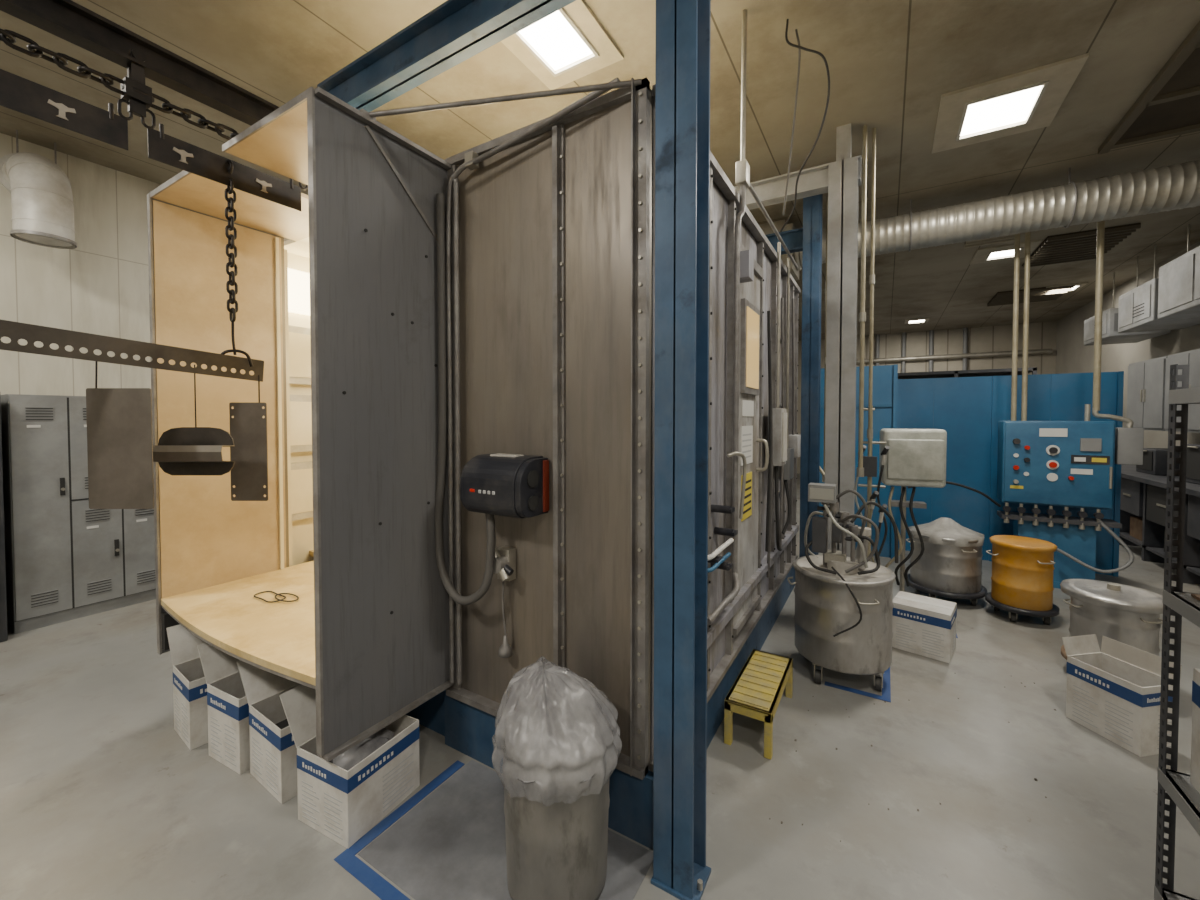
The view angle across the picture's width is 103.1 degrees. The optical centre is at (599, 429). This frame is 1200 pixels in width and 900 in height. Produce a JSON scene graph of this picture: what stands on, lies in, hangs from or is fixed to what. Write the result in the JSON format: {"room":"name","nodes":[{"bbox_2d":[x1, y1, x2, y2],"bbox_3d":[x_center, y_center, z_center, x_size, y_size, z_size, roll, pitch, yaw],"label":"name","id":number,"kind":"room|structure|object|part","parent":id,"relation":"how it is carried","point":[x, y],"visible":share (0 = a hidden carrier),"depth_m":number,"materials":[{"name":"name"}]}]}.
{"room":"workshop","nodes":[
{"label":"workshop","id":0,"kind":"room"},
{"bbox_2d":[0,133,288,395],"bbox_3d":[-2.179,-0.500,8.170,0.100,3.900,18.200,1,2,31],"label":"wall","id":1,"kind":"structure","parent":0,"point":[100,286],"depth_m":4.15,"materials":[{"name":"white paint"}]},
{"bbox_2d":[0,474,1199,899],"bbox_3d":[1.906,1.559,5.775,9.620,0.100,18.400,1,2,31],"label":"floor","id":2,"kind":"structure","parent":0,"point":[102,798],"depth_m":2.11,"materials":[{"name":"paint"}]},
{"bbox_2d":[0,402,7,641],"bbox_3d":[-4.795,0.647,3.201,0.500,1.850,0.940,1,2,31],"label":"storage cabinet","id":3,"kind":"object","parent":2,"relation":"on","point":[3,599],"visible":1,"depth_m":3.50,"materials":[{"name":"black metal"}]},
{"bbox_2d":[0,394,155,633],"bbox_3d":[-3.882,0.616,4.864,0.380,1.830,2.751,1,2,31],"label":"lockers","id":4,"kind":"object","parent":2,"relation":"on","point":[66,559],"visible":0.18,"depth_m":3.81,"materials":[{"name":"metal"}]},
{"bbox_2d":[166,624,207,749],"bbox_3d":[-2.079,1.315,2.621,0.394,0.541,0.382,1,2,36],"label":"cardboard box","id":5,"kind":"object","parent":2,"relation":"on","point":[189,681],"visible":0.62,"depth_m":2.45,"materials":[{"name":"beige cardboard"}]},
{"bbox_2d":[197,642,249,773],"bbox_3d":[-1.752,1.327,2.429,0.372,0.526,0.344,1,2,27],"label":"cardboard box","id":6,"kind":"object","parent":2,"relation":"on","point":[228,707],"visible":0.5,"depth_m":2.28,"materials":[{"name":"beige cardboard"}]},
{"bbox_2d":[237,660,300,803],"bbox_3d":[-1.452,1.350,2.293,0.456,0.487,0.344,1,2,34],"label":"cardboard box","id":7,"kind":"object","parent":2,"relation":"on","point":[273,750],"visible":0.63,"depth_m":2.15,"materials":[{"name":"beige cardboard"}]},
{"bbox_2d":[279,684,419,848],"bbox_3d":[-1.075,1.354,2.063,0.425,0.489,0.354,1,2,26],"label":"cardboard box","id":8,"kind":"object","parent":2,"relation":"on","point":[343,805],"visible":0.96,"depth_m":1.93,"materials":[{"name":"beige cardboard"}]},
{"bbox_2d":[331,728,394,770],"bbox_3d":[-1.018,1.358,2.038,0.249,0.118,0.246,0,1,-18],"label":"liner","id":9,"kind":"object","parent":8,"relation":"in","point":[357,753],"visible":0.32,"depth_m":1.98,"materials":[{"name":"clear plastic"}]},
{"bbox_2d":[147,9,800,849],"bbox_3d":[-0.365,-0.390,3.674,3.152,3.900,4.055,1,2,31],"label":"booth","id":10,"kind":"object","parent":2,"relation":"on","point":[420,315],"visible":0.94,"depth_m":2.16,"materials":[{"name":"silver metal"}]},
{"bbox_2d":[460,453,548,518],"bbox_3d":[-0.415,0.237,2.056,0.353,0.256,0.198,1,2,31],"label":"control unit","id":11,"kind":"object","parent":10,"relation":"attached to","point":[509,485],"visible":1,"depth_m":1.98,"materials":[{"name":"black plastic"}]},
{"bbox_2d":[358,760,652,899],"bbox_3d":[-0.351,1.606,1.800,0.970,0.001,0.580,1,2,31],"label":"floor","id":12,"kind":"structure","parent":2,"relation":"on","point":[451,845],"depth_m":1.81,"materials":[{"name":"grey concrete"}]},
{"bbox_2d":[492,656,621,899],"bbox_3d":[-0.155,1.227,1.720,0.463,0.762,0.454,0,1,-8],"label":"trash bin","id":13,"kind":"object","parent":2,"relation":"on","point":[556,740],"visible":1,"depth_m":1.57,"materials":[{"name":"plastic"}]},
{"bbox_2d":[317,0,802,254],"bbox_3d":[0.247,-1.812,3.748,2.090,0.330,3.700,1,2,31],"label":"steel beam","id":14,"kind":"object","parent":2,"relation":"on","point":[453,32],"visible":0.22,"depth_m":2.29,"materials":[{"name":"blue metal"}]},
{"bbox_2d":[334,633,957,899],"bbox_3d":[0.997,1.577,2.927,4.483,0.002,1.363,-1,2,-43],"label":"tape","id":15,"kind":"object","parent":2,"relation":"on","point":[347,859],"visible":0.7,"depth_m":1.88,"materials":[{"name":"blue plastic"}]},
{"bbox_2d":[651,0,710,899],"bbox_3d":[0.292,-0.341,1.662,0.171,3.900,0.155,1,2,31],"label":"steel column","id":16,"kind":"structure","parent":2,"relation":"on","point":[683,27],"depth_m":1.63,"materials":[{"name":"blue metal"}]},
{"bbox_2d":[724,649,792,759],"bbox_3d":[0.886,1.471,2.618,0.230,0.231,0.620,1,2,31],"label":"step stool","id":17,"kind":"object","parent":2,"relation":"on","point":[757,691],"visible":1,"depth_m":2.48,"materials":[{"name":"yellow paint"}]},
{"bbox_2d":[734,123,861,556],"bbox_3d":[1.440,-0.398,4.024,1.330,3.900,0.240,1,2,31],"label":"support column","id":18,"kind":"structure","parent":2,"relation":"on","point":[841,178],"depth_m":3.67,"materials":[{"name":"metal"}]},
{"bbox_2d":[820,125,875,481],"bbox_3d":[2.175,-0.898,4.335,0.309,2.916,1.325,0,1,17],"label":"pipes","id":19,"kind":"object","parent":18,"relation":"attached to","point":[862,315],"visible":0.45,"depth_m":3.71,"materials":[{"name":"beige metal"}]},
{"bbox_2d":[799,194,822,556],"bbox_3d":[2.112,-0.416,4.752,0.185,3.900,0.160,1,2,31],"label":"steel column","id":20,"kind":"structure","parent":2,"relation":"on","point":[812,205],"depth_m":4.69,"materials":[{"name":"blue metal"}]},
{"bbox_2d":[787,483,898,690],"bbox_3d":[1.557,0.968,3.070,0.604,1.215,0.590,-1,2,-43],"label":"hopper","id":21,"kind":"object","parent":2,"relation":"on","point":[844,605],"visible":1,"depth_m":2.91,"materials":[{"name":"silver metal"}]},
{"bbox_2d":[855,406,889,562],"bbox_3d":[2.191,0.681,3.857,0.257,1.750,0.240,1,2,31],"label":"hoses","id":22,"kind":"object","parent":2,"relation":"on","point":[869,462],"visible":0.55,"depth_m":3.82,"materials":[{"name":"metal"}]},
{"bbox_2d":[769,673,1055,841],"bbox_3d":[1.814,1.587,2.568,1.291,0.002,2.197,1,2,31],"label":"debris","id":23,"kind":"object","parent":2,"relation":"on","point":[1035,779],"visible":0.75,"depth_m":2.27,"materials":[{"name":"brown"}]},
{"bbox_2d":[879,429,946,591],"bbox_3d":[2.553,0.775,3.915,0.454,1.560,0.419,1,2,31],"label":"electrical box","id":24,"kind":"object","parent":2,"relation":"on","point":[915,457],"visible":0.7,"depth_m":3.80,"materials":[{"name":"plastic"}]},
{"bbox_2d":[892,591,956,662],"bbox_3d":[2.324,1.403,3.422,0.354,0.326,0.304,1,2,43],"label":"cardboard box","id":25,"kind":"object","parent":2,"relation":"on","point":[925,626],"visible":0.98,"depth_m":3.32,"materials":[{"name":"beige cardboard"}]},
{"bbox_2d":[906,517,986,605],"bbox_3d":[3.171,1.176,4.379,0.615,0.735,0.610,1,2,31],"label":"drum","id":26,"kind":"object","parent":2,"relation":"on","point":[950,564],"visible":0.92,"depth_m":4.17,"materials":[{"name":"silver metal"}]},
{"bbox_2d":[898,367,1036,378],"bbox_3d":[7.635,0.080,10.854,2.960,2.610,2.460,1,2,31],"label":"storage rack","id":27,"kind":"object","parent":2,"relation":"on","point":[1008,371],"visible":0.09,"depth_m":9.86,"materials":[{"name":"black metal"}]},
{"bbox_2d":[819,364,1123,576],"bbox_3d":[4.037,0.381,5.490,2.900,2.270,0.550,1,2,31],"label":"wall","id":28,"kind":"structure","parent":2,"relation":"on","point":[969,409],"depth_m":5.56,"materials":[{"name":"metal"}]},
{"bbox_2d":[985,535,1058,624],"bbox_3d":[3.481,1.236,3.938,0.469,0.637,0.460,1,2,31],"label":"drum","id":29,"kind":"object","parent":2,"relation":"on","point":[1022,567],"visible":1,"depth_m":3.80,"materials":[{"name":"paint"}]},
{"bbox_3d":[3.485,0.933,3.929,0.420,0.032,0.420,1,2,31],"label":"lid","id":30,"kind":"part","parent":29,"relation":"part of","materials":[{"name":"yellow paint"}]},
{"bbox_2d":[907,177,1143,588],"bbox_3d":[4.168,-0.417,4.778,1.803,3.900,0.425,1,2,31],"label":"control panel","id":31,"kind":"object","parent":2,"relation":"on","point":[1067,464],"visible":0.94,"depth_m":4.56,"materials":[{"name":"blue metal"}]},
{"bbox_2d":[1060,579,1162,659],"bbox_3d":[3.211,1.272,2.982,0.480,0.610,0.480,1,2,31],"label":"drum","id":32,"kind":"object","parent":2,"relation":"on","point":[1129,615],"visible":0.55,"depth_m":2.87,"materials":[{"name":"silver metal"}]},
{"bbox_2d":[1062,634,1181,756],"bbox_3d":[2.719,1.373,2.501,0.246,0.432,0.350,0,1,-10],"label":"cardboard box","id":33,"kind":"object","parent":2,"relation":"on","point":[1114,691],"visible":0.81,"depth_m":2.47,"materials":[{"name":"beige cardboard"}]},
{"bbox_2d":[1119,464,1199,584],"bbox_3d":[6.353,1.045,4.907,0.890,0.970,6.100,1,2,31],"label":"shelving unit","id":34,"kind":"object","parent":2,"relation":"on","point":[1143,495],"visible":0.52,"depth_m":5.37,"materials":[{"name":"grey metal"}]},
{"bbox_2d":[1136,448,1179,475],"bbox_3d":[6.875,0.388,5.744,0.490,0.300,0.500,1,2,31],"label":"box","id":35,"kind":"object","parent":34,"relation":"on","point":[1154,459],"visible":0.48,"depth_m":5.65,"materials":[{"name":"grey metal"}]},
{"bbox_2d":[1186,444,1199,483],"bbox_3d":[6.310,0.361,4.800,0.490,0.400,0.500,1,2,31],"label":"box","id":36,"kind":"object","parent":34,"relation":"on","point":[1193,450],"visible":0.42,"depth_m":4.92,"materials":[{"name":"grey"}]},
{"bbox_2d":[1154,364,1199,899],"bbox_3d":[1.804,0.715,1.047,0.464,1.820,0.923,1,2,31],"label":"shelf rack","id":37,"kind":"object","parent":2,"relation":"on","point":[1177,603],"visible":1,"depth_m":1.54,"materials":[{"name":"black metal"}]},
{"bbox_2d":[1190,668,1199,792],"bbox_3d":[1.911,0.934,1.268,0.324,0.366,0.344,1,2,31],"label":"carton","id":38,"kind":"object","parent":37,"relation":"on","point":[1195,737],"visible":1,"depth_m":1.48,"materials":[{"name":"beige cardboard"}]},
{"bbox_2d":[1191,594,1199,600],"bbox_3d":[1.852,0.256,1.124,0.370,0.548,0.620,1,2,31],"label":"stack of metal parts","id":39,"kind":"object","parent":37,"relation":"on","point":[1196,596],"visible":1,"depth_m":1.48,"materials":[{"name":"black metal"}]},
{"bbox_2d":[0,0,1199,340],"bbox_3d":[1.906,-2.439,5.677,9.620,0.100,18.400,1,2,31],"label":"ceiling","id":40,"kind":"structure","parent":0,"point":[891,63],"depth_m":3.27,"materials":[{"name":"brown"}]},
{"bbox_2d":[0,130,76,248],"bbox_3d":[-4.436,-1.912,3.775,0.501,0.861,0.380,1,2,31],"label":"duct","id":41,"kind":"object","parent":40,"relation":"hanging from","point":[42,202],"visible":1,"depth_m":3.66,"materials":[{"name":"white metal"}]},
{"bbox_2d":[0,0,307,366],"bbox_3d":[-1.666,-1.307,2.365,0.080,2.002,8.800,1,2,31],"label":"conveyor","id":42,"kind":"object","parent":40,"relation":"hanging from","point":[68,20],"visible":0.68,"depth_m":1.95,"materials":[{"name":"black metal"}]},
{"bbox_2d":[0,319,263,381],"bbox_3d":[-2.111,-0.333,1.682,0.042,0.222,1.633,1,2,31],"label":"bar","id":43,"kind":"object","parent":42,"relation":"hanging from","point":[15,331],"visible":1,"depth_m":1.92,"materials":[{"name":"black metal"}]},
{"bbox_2d":[86,361,153,508],"bbox_3d":[-1.946,0.013,1.932,0.262,0.620,0.010,0,1,0],"label":"metal plate","id":44,"kind":"object","parent":43,"relation":"hanging from","point":[119,420],"visible":0.94,"depth_m":1.93,"materials":[{"name":"metal"}]},
{"bbox_2d":[153,365,234,474],"bbox_3d":[-1.825,-0.042,2.113,0.344,0.500,0.078,0,1,0],"label":"bracket","id":45,"kind":"object","parent":43,"relation":"hanging from","point":[195,450],"visible":0.9,"depth_m":2.15,"materials":[{"name":"metal"}]},
{"bbox_2d":[229,375,267,500],"bbox_3d":[-1.712,0.041,2.333,0.180,0.615,0.029,0,1,0],"label":"metal plate","id":46,"kind":"object","parent":43,"relation":"hanging from","point":[248,427],"visible":0.99,"depth_m":2.32,"materials":[{"name":"metal"}]},
{"bbox_3d":[-2.064,-1.395,1.698,0.080,0.287,2.952,1,2,31],"label":"drive chain","id":47,"kind":"part","parent":42,"relation":"part of","materials":[{"name":"black metal"}]},
{"bbox_3d":[-2.048,-0.774,1.740,0.057,0.966,1.339,1,2,31],"label":"hanging chain","id":48,"kind":"part","parent":42,"relation":"part of","materials":[{"name":"black metal"}]},
{"bbox_2d":[501,0,623,89],"bbox_3d":[-0.257,-2.301,2.826,0.560,0.035,0.640,1,2,31],"label":"ceiling light","id":49,"kind":"object","parent":40,"relation":"attached to","point":[569,44],"depth_m":2.86,"materials":[{"name":"white plastic"}]},
{"bbox_2d":[780,19,829,232],"bbox_3d":[1.261,-1.821,2.956,0.246,1.006,0.625,0,1,18],"label":"hanging cable","id":50,"kind":"object","parent":40,"relation":"hanging from","point":[798,46],"visible":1,"depth_m":2.82,"materials":[{"name":"grey rubber"}]},
{"bbox_2d":[905,317,929,323],"bbox_3d":[7.294,-2.500,10.961,0.460,0.035,0.510,1,2,31],"label":"ceiling light","id":51,"kind":"object","parent":40,"relation":"attached to","point":[917,320],"depth_m":10.90,"materials":[{"name":"white plastic"}]},
{"bbox_2d":[759,160,1199,280],"bbox_3d":[3.873,-2.061,4.509,4.766,0.600,0.500,1,2,31],"label":"spiral duct","id":52,"kind":"object","parent":40,"relation":"hanging from","point":[1176,186],"visible":0.81,"depth_m":4.30,"materials":[{"name":"metal"}]},
{"bbox_2d":[964,234,1014,247],"bbox_3d":[4.752,-2.360,5.742,0.500,0.058,0.630,1,2,31],"label":"ceiling vent","id":53,"kind":"object","parent":40,"relation":"attached to","point":[1000,239],"depth_m":5.92,"materials":[{"name":"metal"}]},
{"bbox_2d":[970,239,1041,263],"bbox_3d":[5.472,-2.390,6.458,0.640,0.035,0.690,1,2,31],"label":"ceiling light","id":54,"kind":"object","parent":40,"relation":"attached to","point":[1002,252],"depth_m":6.44,"materials":[{"name":"white plastic"}]},
{"bbox_2d":[932,53,1088,152],"bbox_3d":[2.905,-2.317,3.474,0.740,0.035,0.820,1,2,31],"label":"ceiling light","id":55,"kind":"object","parent":40,"relation":"attached to","point":[1027,100],"depth_m":3.40,"materials":[{"name":"white plastic"}]},
{"bbox_2d":[987,285,1073,306],"bbox_3d":[7.793,-2.432,8.681,1.000,0.058,1.000,1,2,31],"label":"ceiling vent","id":56,"kind":"object","parent":40,"relation":"attached to","point":[1036,294],"depth_m":8.55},
{"bbox_2d":[1046,282,1087,290],"bbox_3d":[7.983,-2.433,8.218,0.510,0.035,0.510,1,2,31],"label":"ceiling light","id":57,"kind":"object","parent":40,"relation":"attached to","point":[1077,286],"depth_m":8.03,"materials":[{"name":"white plastic"}]},
{"bbox_2d":[1022,223,1140,267],"bbox_3d":[6.218,-2.372,6.245,0.800,0.058,1.300,1,2,31],"label":"ceiling vent","id":58,"kind":"object","parent":40,"relation":"attached to","point":[1076,246],"depth_m":6.07,"materials":[{"name":"black metal"}]},
{"bbox_2d":[1084,256,1170,345],"bbox_3d":[7.701,-1.871,6.996,0.614,1.100,1.010,1,2,31],"label":"handler","id":59,"kind":"object","parent":40,"relation":"hanging from","point":[1110,335],"visible":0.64,"depth_m":6.80,"materials":[{"name":"paint"}]},
{"bbox_2d":[1098,21,1199,154],"bbox_3d":[4.268,-2.283,2.402,1.800,0.048,2.600,1,2,31],"label":"ceiling vent","id":60,"kind":"object","parent":40,"relation":"attached to","point":[1169,106],"depth_m":3.40,"materials":[{"name":"metal"}]},
{"bbox_2d":[1118,224,1199,332],"bbox_3d":[7.033,-1.844,5.880,0.614,1.100,1.010,1,2,31],"label":"handler","id":61,"kind":"object","parent":40,"relation":"hanging from","point":[1138,307],"visible":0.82,"depth_m":5.91,"materials":[{"name":"paint"}]},
{"bbox_2d":[1158,246,1199,318],"bbox_3d":[6.100,-1.786,4.517,0.614,1.150,1.510,1,2,31],"label":"handler","id":62,"kind":"object","parent":40,"relation":"hanging from","point":[1179,279],"visible":1,"depth_m":4.92,"materials":[{"name":"paint"}]},
{"bbox_2d":[797,321,1056,473],"bbox_3d":[6.605,-0.632,13.575,9.420,3.900,0.100,1,2,31],"label":"wall","id":63,"kind":"structure","parent":0,"point":[1042,335],"depth_m":11.93,"materials":[{"name":"beige paint"}]},
{"bbox_2d":[856,328,1051,372],"bbox_3d":[8.693,-0.598,12.176,4.200,3.900,0.157,1,2,31],"label":"conduit","id":64,"kind":"object","parent":63,"relation":"attached to","point":[965,355],"visible":0.49,"depth_m":12.22,"materials":[{"name":"grey metal"}]},
{"bbox_2d":[1056,241,1199,447],"bbox_3d":[5.990,-0.380,3.283,0.100,3.900,18.200,1,2,31],"label":"wall","id":65,"kind":"structure","parent":0,"point":[1072,356],"depth_m":7.91,"materials":[{"name":"beige paint"}]},
{"bbox_2d":[1126,348,1199,432],"bbox_3d":[6.211,-0.388,4.421,0.670,0.860,3.980,1,2,31],"label":"upper cabinet","id":66,"kind":"object","parent":65,"relation":"attached to","point":[1148,382],"visible":0.69,"depth_m":5.58,"materials":[{"name":"grey metal"}]}
]}

